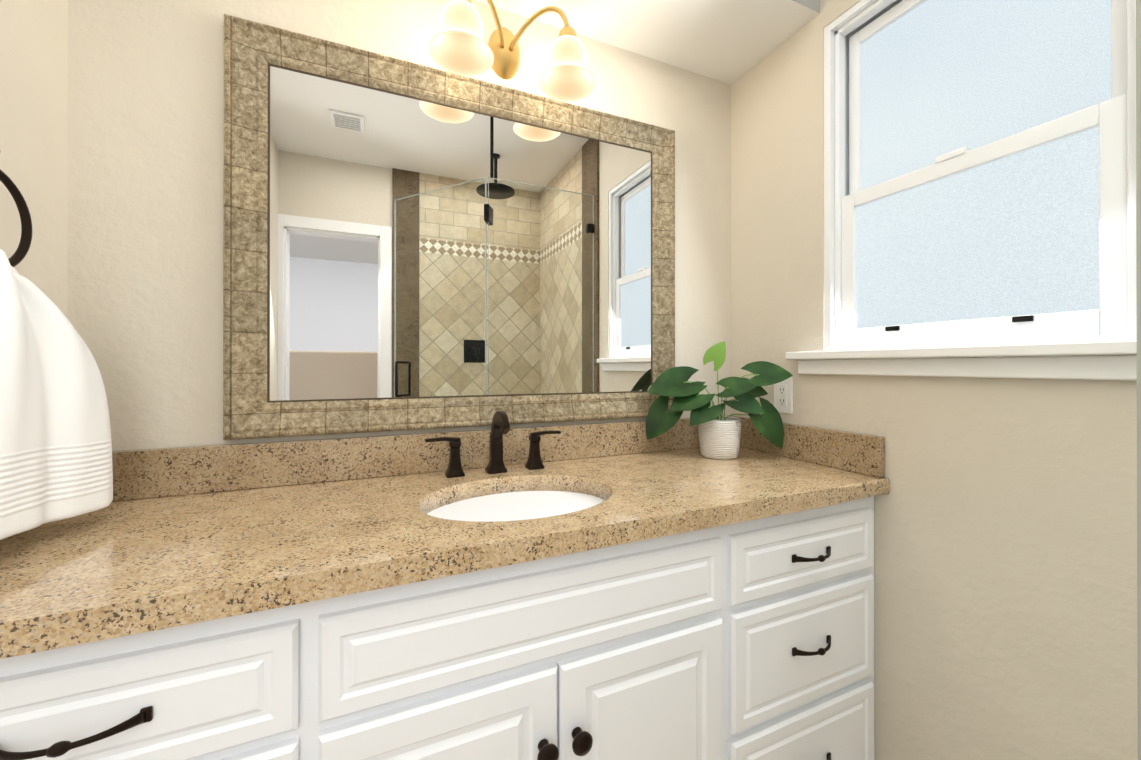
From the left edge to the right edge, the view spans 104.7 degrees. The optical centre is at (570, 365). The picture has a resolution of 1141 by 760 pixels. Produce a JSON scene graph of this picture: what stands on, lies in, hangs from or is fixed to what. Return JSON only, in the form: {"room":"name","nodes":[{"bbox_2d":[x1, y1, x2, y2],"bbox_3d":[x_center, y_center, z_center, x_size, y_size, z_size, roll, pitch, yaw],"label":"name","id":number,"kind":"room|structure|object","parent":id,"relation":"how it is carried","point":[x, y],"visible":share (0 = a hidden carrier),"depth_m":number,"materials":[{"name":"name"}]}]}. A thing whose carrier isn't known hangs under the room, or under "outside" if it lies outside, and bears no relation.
{"room":"bathroom","nodes":[
{"label":"bathroom","id":0,"kind":"room"},
{"bbox_2d":[0,0,67,316],"bbox_3d":[-0.658,-0.119,-0.130,0.120,2.550,2.230,0,0,-23],"label":"wall","id":1,"kind":"structure","parent":0,"point":[34,101],"depth_m":0.84,"materials":[{"name":"beige paint"}]},
{"bbox_2d":[0,169,112,539],"bbox_3d":[-0.850,-0.047,0.648,0.149,0.606,0.319,0,0,-23],"label":"towel ring","id":2,"kind":"object","parent":1,"relation":"attached to","point":[55,449],"visible":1,"depth_m":0.70,"materials":[{"name":"black metal"}]},
{"bbox_2d":[67,0,730,450],"bbox_3d":[-0.244,-0.117,1.313,2.030,2.550,0.153,0,0,-23],"label":"wall","id":3,"kind":"structure","parent":0,"point":[407,245],"depth_m":1.14,"materials":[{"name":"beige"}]},
{"bbox_2d":[428,0,595,101],"bbox_3d":[-0.152,-0.887,1.190,0.450,0.215,0.214,0,0,-23],"label":"sconce","id":4,"kind":"object","parent":3,"relation":"attached to","point":[457,45],"visible":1,"depth_m":1.18,"materials":[{"name":"white glass"}]},
{"bbox_2d":[731,0,1137,759],"bbox_3d":[1.093,-0.118,0.631,0.120,2.550,2.230,0,0,-23],"label":"wall","id":5,"kind":"structure","parent":0,"point":[1005,568],"depth_m":0.99,"materials":[{"name":"beige paint"}]},
{"bbox_2d":[774,377,792,413],"bbox_3d":[0.682,0.095,1.415,0.008,0.115,0.070,0,0,-23],"label":"electrical outlet plate","id":6,"kind":"object","parent":5,"relation":"attached to","point":[783,396],"visible":0.9,"depth_m":1.41,"materials":[{"name":"white plastic"}]},
{"bbox_2d":[786,340,1136,379],"bbox_3d":[0.839,-0.008,1.028,0.070,0.068,0.740,0,0,-23],"label":"window sill","id":7,"kind":"structure","parent":5,"relation":"attached to","point":[1103,360],"depth_m":0.91,"materials":[{"name":"white wood"}]},
{"bbox_2d":[824,0,1136,350],"bbox_3d":[0.917,-0.517,1.040,0.114,0.950,0.600,0,0,-23],"label":"window","id":8,"kind":"structure","parent":5,"relation":"in","point":[979,172],"depth_m":1.00,"materials":[{"name":"glass"}]},
{"bbox_3d":[0.807,1.204,-1.109,2.030,0.100,5.430,0,0,-23],"label":"floor","id":9,"kind":"structure","parent":0,"visible":0},
{"bbox_2d":[0,491,889,759],"bbox_3d":[-0.113,0.743,1.009,1.786,0.830,0.568,0,0,-23],"label":"bathroom vanity","id":10,"kind":"object","parent":9,"relation":"on","point":[500,589],"depth_m":0.76,"materials":[{"name":"white paint"}]},
{"bbox_2d":[0,447,889,646],"bbox_3d":[-0.116,0.308,1.017,1.786,0.040,0.553,0,0,-23],"label":"countertop","id":11,"kind":"structure","parent":10,"relation":"on","point":[137,558],"depth_m":0.77,"materials":[{"name":"beige stone"}]},
{"bbox_2d":[424,411,563,478],"bbox_3d":[-0.184,0.203,1.156,0.372,0.169,0.143,0,0,-23],"label":"faucet","id":12,"kind":"object","parent":11,"relation":"on","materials":[{"name":"black metal"}]},
{"bbox_2d":[428,479,607,526],"bbox_3d":[-0.113,0.398,0.984,0.445,0.164,0.331,0,0,-23],"label":"sink","id":13,"kind":"object","parent":11,"relation":"in","point":[471,506],"depth_m":1.05,"materials":[{"name":"white ceramic"}]},
{"bbox_2d":[646,341,792,459],"bbox_3d":[0.458,0.105,1.380,0.362,0.364,0.257,0,0,-23],"label":"potted plant","id":14,"kind":"object","parent":11,"relation":"on","point":[719,436],"visible":1,"depth_m":1.36,"materials":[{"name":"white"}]},
{"bbox_3d":[0.712,1.117,0.452,0.686,0.080,0.100,0,0,-23],"label":"shower curb","id":15,"kind":"object","parent":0,"visible":0},
{"bbox_2d":[1136,0,1140,759],"bbox_3d":[0.628,0.025,0.137,1.092,2.097,0.588,0,0,-23],"label":"glass panel","id":16,"kind":"object","parent":15,"relation":"on","point":[1138,148],"visible":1,"depth_m":0.34,"materials":[{"name":"grey"}]},
{"bbox_3d":[0.194,-1.444,0.308,2.030,0.100,2.350,0,0,-23],"label":"ceiling","id":17,"kind":"structure","parent":0,"visible":0},
{"bbox_2d":[476,0,819,84],"bbox_3d":[-0.155,-1.217,1.110,1.790,0.350,0.361,0,0,-23],"label":"ceiling soffit","id":18,"kind":"structure","parent":17,"relation":"attached to","point":[730,42],"depth_m":1.35,"materials":[{"name":"white paint"}]}
]}

